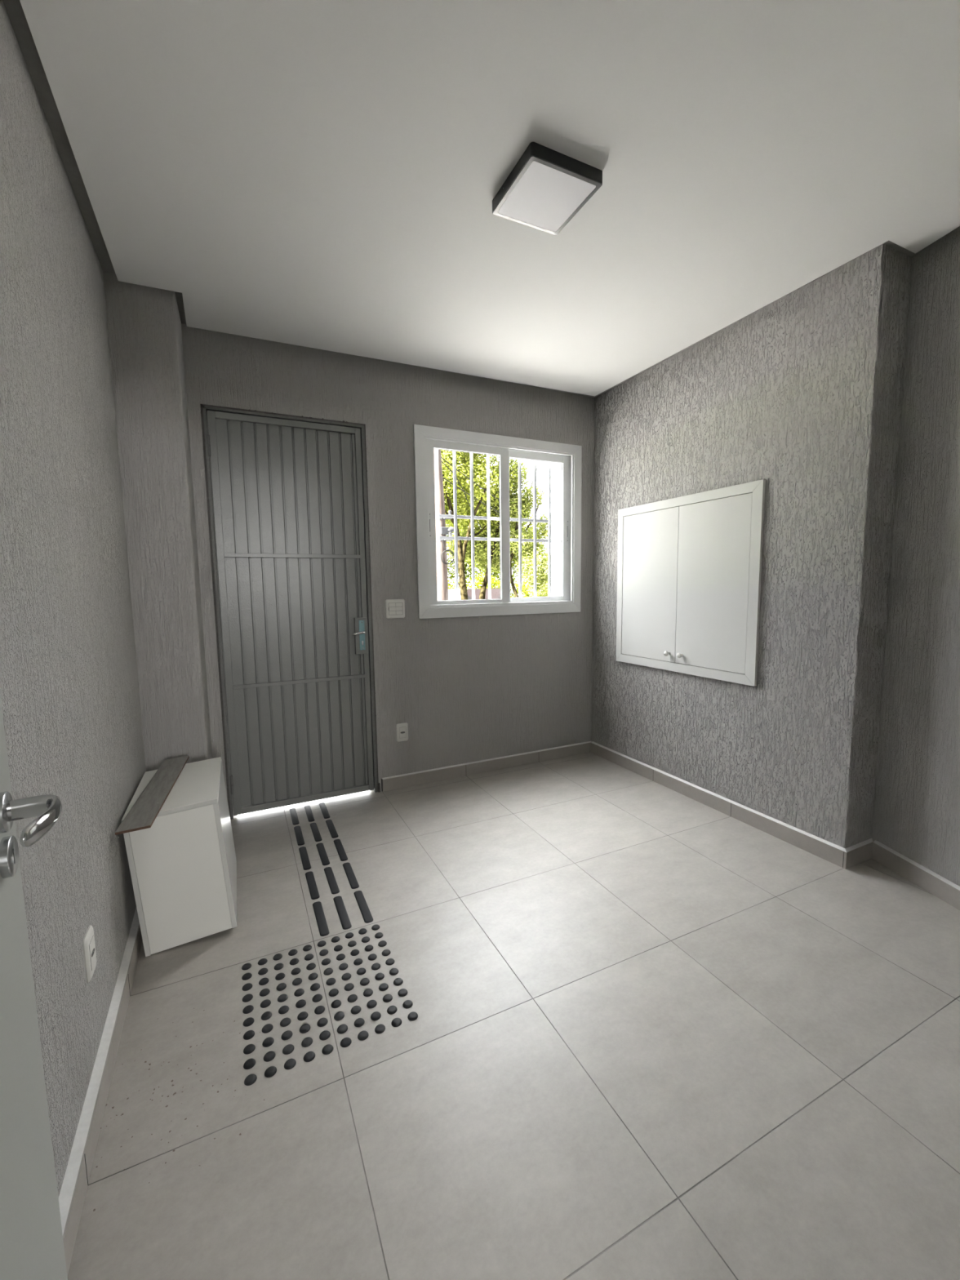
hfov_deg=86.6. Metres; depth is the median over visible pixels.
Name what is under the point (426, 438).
window
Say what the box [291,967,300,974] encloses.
dome
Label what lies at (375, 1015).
dome
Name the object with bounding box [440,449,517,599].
tree
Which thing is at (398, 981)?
dome
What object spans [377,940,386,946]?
dome
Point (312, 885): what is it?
bar
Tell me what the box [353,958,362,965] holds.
dome
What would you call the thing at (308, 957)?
dome
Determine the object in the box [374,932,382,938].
dome
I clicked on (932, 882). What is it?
baseboard
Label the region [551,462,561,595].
wall
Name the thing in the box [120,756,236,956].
cabinet
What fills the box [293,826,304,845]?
bar
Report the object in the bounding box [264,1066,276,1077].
dome
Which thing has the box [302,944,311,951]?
dome
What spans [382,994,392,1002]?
dome
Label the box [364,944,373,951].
dome
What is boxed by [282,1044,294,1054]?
dome
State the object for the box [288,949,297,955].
dome
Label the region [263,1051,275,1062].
dome
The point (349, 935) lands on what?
dome
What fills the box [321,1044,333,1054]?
dome
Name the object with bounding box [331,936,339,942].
dome
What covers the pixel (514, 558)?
tree
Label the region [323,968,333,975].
dome
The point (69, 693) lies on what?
wall
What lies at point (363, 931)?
dome
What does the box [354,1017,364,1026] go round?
dome
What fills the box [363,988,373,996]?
dome
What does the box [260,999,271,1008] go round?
dome
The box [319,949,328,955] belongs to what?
dome
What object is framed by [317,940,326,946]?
dome
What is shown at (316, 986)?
dome
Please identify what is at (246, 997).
dome
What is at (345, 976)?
dome
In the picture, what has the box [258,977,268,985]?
dome
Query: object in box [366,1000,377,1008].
dome
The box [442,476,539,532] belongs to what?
overhead wire
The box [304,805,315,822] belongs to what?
bar
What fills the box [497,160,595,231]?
diffuser
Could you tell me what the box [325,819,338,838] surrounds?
bar
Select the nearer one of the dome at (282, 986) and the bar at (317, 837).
the dome at (282, 986)
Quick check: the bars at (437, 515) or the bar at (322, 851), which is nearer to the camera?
the bar at (322, 851)
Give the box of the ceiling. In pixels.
[19,0,959,395]
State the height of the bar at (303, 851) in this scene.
0.004 m
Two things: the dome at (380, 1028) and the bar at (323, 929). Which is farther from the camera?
the bar at (323, 929)
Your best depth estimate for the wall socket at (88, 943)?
1.34 m
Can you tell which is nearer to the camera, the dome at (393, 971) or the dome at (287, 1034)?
the dome at (287, 1034)
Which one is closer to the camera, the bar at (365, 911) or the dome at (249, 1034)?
the dome at (249, 1034)
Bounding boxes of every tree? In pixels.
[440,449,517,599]
[443,454,492,588]
[445,480,547,589]
[446,488,533,599]
[493,458,551,596]
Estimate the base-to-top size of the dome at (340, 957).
0.005 m
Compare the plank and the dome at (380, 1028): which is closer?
the dome at (380, 1028)
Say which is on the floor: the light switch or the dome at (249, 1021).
the dome at (249, 1021)
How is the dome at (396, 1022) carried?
on the floor
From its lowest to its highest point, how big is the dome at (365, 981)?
0.005 m
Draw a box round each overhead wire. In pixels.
[441,457,537,524]
[441,461,480,527]
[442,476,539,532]
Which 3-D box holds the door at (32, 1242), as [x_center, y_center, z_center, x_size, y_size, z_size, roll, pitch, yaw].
[-0.438,0.238,0.388,0.102,2.092,0.800,-5,7,-31]
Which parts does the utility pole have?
cable coil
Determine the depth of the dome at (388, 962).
1.81 m
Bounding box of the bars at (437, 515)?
[435,448,561,599]
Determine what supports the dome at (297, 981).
on the floor
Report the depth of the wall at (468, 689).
3.34 m
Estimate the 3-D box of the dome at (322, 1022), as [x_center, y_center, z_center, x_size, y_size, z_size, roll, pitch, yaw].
[-0.484,1.172,1.563,0.032,0.005,0.032,-1,6,-5]
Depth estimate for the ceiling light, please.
1.68 m
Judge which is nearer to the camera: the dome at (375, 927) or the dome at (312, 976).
the dome at (312, 976)
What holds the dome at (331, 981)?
on the floor
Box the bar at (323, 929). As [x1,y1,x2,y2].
[312,901,328,936]
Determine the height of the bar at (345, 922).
0.004 m
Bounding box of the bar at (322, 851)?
[315,842,329,865]
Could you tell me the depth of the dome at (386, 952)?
1.85 m
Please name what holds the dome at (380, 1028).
on the floor
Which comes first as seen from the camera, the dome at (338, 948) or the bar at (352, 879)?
the dome at (338, 948)
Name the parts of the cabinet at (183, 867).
panel, panel, panel, panel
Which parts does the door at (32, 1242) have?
lever handle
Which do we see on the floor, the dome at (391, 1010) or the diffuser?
the dome at (391, 1010)
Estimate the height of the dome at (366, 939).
0.005 m
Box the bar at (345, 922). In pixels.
[333,895,351,929]
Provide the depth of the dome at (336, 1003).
1.63 m
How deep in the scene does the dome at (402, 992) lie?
1.67 m
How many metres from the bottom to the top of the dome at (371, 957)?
0.005 m
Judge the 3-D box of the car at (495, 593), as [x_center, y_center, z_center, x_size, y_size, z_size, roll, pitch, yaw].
[0.223,-1.618,22.994,1.680,1.398,4.257,-1,6,0]
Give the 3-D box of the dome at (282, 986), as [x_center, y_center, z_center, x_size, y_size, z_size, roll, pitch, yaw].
[-0.665,1.160,1.705,0.032,0.005,0.032,-5,7,-36]
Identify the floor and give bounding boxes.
[67,752,959,1279]
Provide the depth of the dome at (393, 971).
1.76 m
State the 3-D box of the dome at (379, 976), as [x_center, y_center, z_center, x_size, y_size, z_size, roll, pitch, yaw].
[-0.344,1.151,1.744,0.032,0.005,0.032,-5,7,-35]
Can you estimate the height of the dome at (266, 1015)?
0.005 m
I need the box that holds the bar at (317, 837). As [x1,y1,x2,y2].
[310,822,322,841]
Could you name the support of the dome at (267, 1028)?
on the floor
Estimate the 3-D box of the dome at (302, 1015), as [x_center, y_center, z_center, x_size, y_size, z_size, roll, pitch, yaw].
[-0.553,1.171,1.587,0.032,0.005,0.032,-6,8,-43]
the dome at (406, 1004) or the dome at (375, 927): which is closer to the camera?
the dome at (406, 1004)
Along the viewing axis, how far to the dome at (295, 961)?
1.82 m
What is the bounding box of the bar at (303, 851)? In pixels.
[298,846,311,870]
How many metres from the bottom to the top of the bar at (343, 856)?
0.004 m
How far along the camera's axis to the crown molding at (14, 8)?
1.61 m
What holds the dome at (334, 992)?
on the floor
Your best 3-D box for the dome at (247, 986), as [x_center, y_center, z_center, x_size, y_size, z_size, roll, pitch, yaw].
[-0.780,1.161,1.707,0.032,0.005,0.032,-5,7,-35]
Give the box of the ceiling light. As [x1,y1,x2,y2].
[492,142,602,235]
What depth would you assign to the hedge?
27.82 m
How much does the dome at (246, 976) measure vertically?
0.005 m
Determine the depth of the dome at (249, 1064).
1.43 m
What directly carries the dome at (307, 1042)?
on the floor
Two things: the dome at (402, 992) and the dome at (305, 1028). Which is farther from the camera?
the dome at (402, 992)
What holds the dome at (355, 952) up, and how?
on the floor
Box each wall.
[0,0,146,1198]
[102,271,212,771]
[181,323,594,799]
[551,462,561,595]
[591,244,912,848]
[871,226,959,886]
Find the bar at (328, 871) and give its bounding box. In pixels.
[324,866,339,893]
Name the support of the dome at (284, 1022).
on the floor
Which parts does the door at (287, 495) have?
lever handle, lock plate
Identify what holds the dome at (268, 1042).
on the floor
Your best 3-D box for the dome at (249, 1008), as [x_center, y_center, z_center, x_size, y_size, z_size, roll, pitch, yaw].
[-0.736,1.170,1.615,0.032,0.005,0.032,0,6,5]
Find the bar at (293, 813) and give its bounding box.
[289,808,299,825]
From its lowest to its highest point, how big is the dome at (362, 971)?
0.005 m
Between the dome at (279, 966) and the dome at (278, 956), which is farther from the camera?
the dome at (278, 956)
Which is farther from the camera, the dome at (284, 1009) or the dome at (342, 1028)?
the dome at (284, 1009)
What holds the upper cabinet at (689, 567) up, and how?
attached to the wall at (802, 394)
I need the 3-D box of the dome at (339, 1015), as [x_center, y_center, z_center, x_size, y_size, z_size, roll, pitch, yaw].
[-0.438,1.169,1.586,0.032,0.005,0.032,-5,7,-34]
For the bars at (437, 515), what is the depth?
3.62 m
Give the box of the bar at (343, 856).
[333,839,347,861]
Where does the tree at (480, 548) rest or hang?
on the pavement
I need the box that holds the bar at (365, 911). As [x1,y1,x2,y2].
[353,890,373,923]
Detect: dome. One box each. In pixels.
[241,963,251,970]
[241,973,252,980]
[241,982,252,991]
[242,993,253,1002]
[242,1004,253,1013]
[243,1017,254,1026]
[243,1030,254,1039]
[243,1044,255,1054]
[243,1058,255,1069]
[244,1074,257,1085]
[257,958,267,964]
[257,968,267,975]
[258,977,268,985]
[259,988,270,996]
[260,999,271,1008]
[261,1011,271,1020]
[262,1023,273,1033]
[262,1036,274,1047]
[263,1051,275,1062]
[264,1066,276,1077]
[272,953,282,960]
[274,963,284,970]
[275,973,284,980]
[276,982,286,991]
[277,994,288,1002]
[278,1005,288,1013]
[280,1017,291,1026]
[280,1030,293,1039]
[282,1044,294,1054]
[284,1058,296,1069]
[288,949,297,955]
[289,958,298,964]
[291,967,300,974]
[292,977,302,985]
[293,988,304,996]
[295,999,306,1008]
[297,1011,307,1020]
[299,1023,310,1033]
[301,1036,312,1047]
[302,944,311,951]
[303,1051,315,1062]
[304,953,313,960]
[306,963,315,970]
[308,973,318,980]
[310,982,319,991]
[311,994,322,1002]
[314,1005,324,1014]
[316,1017,328,1026]
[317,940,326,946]
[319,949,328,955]
[319,1030,330,1040]
[321,958,330,965]
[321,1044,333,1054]
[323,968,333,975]
[325,977,335,985]
[328,988,338,996]
[330,1000,341,1008]
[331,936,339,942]
[333,944,342,951]
[333,1011,344,1020]
[336,953,345,960]
[337,1024,347,1033]
[338,963,348,970]
[340,1037,351,1047]
[341,973,351,980]
[344,982,354,991]
[345,932,353,938]
[347,940,356,946]
[347,994,357,1002]
[350,949,359,955]
[351,1005,360,1014]
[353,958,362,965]
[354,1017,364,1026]
[356,967,365,975]
[357,1030,368,1040]
[358,928,366,934]
[360,977,369,986]
[361,936,369,942]
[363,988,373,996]
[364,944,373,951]
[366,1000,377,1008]
[368,953,377,960]
[370,1011,381,1020]
[371,924,379,930]
[371,963,380,970]
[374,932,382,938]
[374,973,384,980]
[374,1024,385,1033]
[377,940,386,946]
[378,982,388,991]
[382,949,391,955]
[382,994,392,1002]
[385,958,394,965]
[386,1005,397,1014]
[389,968,398,975]
[391,1017,401,1026]
[393,977,403,985]
[397,988,407,996]
[402,1000,413,1008]
[407,1011,417,1021]
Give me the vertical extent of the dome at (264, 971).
0.005 m
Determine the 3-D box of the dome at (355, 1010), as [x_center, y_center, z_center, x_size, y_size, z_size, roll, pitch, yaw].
[-0.392,1.166,1.608,0.032,0.005,0.032,5,8,43]
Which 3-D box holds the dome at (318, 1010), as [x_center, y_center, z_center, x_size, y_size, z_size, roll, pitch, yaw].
[-0.507,1.168,1.609,0.032,0.005,0.032,0,6,6]
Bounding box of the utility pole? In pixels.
[433,448,454,600]
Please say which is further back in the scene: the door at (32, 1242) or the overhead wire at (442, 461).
the overhead wire at (442, 461)
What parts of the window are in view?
sash, sash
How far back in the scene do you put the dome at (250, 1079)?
1.38 m
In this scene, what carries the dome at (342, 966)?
on the floor
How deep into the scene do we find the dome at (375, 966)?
1.79 m
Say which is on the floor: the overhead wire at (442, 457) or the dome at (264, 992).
the dome at (264, 992)
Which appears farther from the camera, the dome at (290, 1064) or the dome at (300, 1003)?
the dome at (300, 1003)
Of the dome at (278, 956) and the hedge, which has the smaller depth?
the dome at (278, 956)
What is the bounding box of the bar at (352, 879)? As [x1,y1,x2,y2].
[342,862,359,888]
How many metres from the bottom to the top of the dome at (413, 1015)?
0.005 m
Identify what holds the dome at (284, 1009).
on the floor
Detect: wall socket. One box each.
[82,924,96,982]
[395,722,408,742]
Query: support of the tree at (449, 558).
on the lawn
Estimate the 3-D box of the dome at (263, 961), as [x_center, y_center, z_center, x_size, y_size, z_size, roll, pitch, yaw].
[-0.778,1.149,1.821,0.032,0.005,0.032,-3,6,-21]
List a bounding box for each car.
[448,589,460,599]
[466,588,500,599]
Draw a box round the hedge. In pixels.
[448,570,551,597]
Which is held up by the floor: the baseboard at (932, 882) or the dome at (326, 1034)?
the dome at (326, 1034)
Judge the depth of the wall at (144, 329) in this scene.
2.38 m
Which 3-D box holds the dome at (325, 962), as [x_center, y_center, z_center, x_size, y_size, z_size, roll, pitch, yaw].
[-0.549,1.147,1.817,0.032,0.005,0.032,5,8,42]
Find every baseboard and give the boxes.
[58,907,142,1276]
[382,741,591,791]
[590,741,873,869]
[871,840,959,910]
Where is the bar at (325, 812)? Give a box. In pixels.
[319,802,330,818]
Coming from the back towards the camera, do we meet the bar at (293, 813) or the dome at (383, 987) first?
the bar at (293, 813)
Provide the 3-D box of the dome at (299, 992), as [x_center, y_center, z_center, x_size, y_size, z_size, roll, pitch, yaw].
[-0.597,1.162,1.680,0.032,0.005,0.032,-4,7,-25]
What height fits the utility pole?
7.402 m
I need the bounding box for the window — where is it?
[413,424,582,618]
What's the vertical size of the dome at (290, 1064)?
0.005 m
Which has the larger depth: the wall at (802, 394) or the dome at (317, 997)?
the wall at (802, 394)
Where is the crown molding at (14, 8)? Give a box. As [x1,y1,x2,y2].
[2,0,954,397]
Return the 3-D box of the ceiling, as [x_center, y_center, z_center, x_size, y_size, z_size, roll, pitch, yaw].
[0.291,-1.546,1.785,2.992,0.013,3.010,-4,7,-25]
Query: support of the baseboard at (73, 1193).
attached to the wall at (69, 693)
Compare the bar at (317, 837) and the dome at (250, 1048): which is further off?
the bar at (317, 837)
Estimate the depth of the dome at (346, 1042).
1.49 m
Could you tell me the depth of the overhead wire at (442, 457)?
15.40 m
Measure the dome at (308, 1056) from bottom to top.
0.005 m
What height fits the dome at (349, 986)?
0.005 m
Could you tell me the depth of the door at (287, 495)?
3.02 m
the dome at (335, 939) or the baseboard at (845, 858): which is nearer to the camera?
the dome at (335, 939)
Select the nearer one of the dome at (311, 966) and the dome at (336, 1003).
the dome at (336, 1003)
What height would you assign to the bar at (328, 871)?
0.004 m
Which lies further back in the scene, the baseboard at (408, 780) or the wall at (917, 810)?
the baseboard at (408, 780)
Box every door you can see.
[0,694,67,1279]
[200,404,382,819]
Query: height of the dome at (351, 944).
0.005 m
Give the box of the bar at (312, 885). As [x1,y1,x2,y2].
[305,871,319,899]
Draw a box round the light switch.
[385,599,404,618]
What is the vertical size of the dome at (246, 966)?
0.005 m
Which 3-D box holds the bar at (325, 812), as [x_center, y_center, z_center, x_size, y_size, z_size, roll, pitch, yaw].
[-0.934,1.022,3.056,0.035,0.004,0.233,-4,7,-25]
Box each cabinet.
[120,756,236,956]
[616,479,765,686]
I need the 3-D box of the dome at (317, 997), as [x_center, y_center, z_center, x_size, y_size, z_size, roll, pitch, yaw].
[-0.529,1.163,1.656,0.032,0.005,0.032,0,6,10]
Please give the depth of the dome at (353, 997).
1.65 m
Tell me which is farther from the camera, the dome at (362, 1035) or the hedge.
the hedge
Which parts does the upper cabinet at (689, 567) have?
door, knob, knob, door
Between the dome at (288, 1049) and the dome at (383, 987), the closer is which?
the dome at (288, 1049)
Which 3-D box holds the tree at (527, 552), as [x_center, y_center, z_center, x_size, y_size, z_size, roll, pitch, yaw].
[1.831,-3.990,19.707,2.876,6.813,1.902,-1,6,-1]
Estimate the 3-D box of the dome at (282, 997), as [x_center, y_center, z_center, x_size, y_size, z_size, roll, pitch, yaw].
[-0.643,1.165,1.658,0.032,0.005,0.032,0,6,10]
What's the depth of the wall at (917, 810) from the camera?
2.17 m
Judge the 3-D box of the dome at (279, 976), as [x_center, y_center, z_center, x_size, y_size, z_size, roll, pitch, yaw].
[-0.687,1.155,1.751,0.032,0.005,0.032,-1,6,-4]
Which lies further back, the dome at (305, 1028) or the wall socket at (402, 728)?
the wall socket at (402, 728)
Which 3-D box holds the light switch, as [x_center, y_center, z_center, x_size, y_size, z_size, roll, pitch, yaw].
[-0.541,-0.200,3.264,0.124,0.122,0.014,-4,7,-25]
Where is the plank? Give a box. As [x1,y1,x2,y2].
[115,755,189,835]
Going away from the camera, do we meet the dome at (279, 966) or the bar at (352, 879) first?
the dome at (279, 966)
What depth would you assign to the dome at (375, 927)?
1.99 m
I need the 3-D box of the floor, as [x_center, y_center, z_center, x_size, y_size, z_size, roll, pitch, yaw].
[1.626,1.396,-0.341,3.900,0.100,8.940,-4,7,-25]
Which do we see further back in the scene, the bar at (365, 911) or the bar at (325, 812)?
the bar at (325, 812)

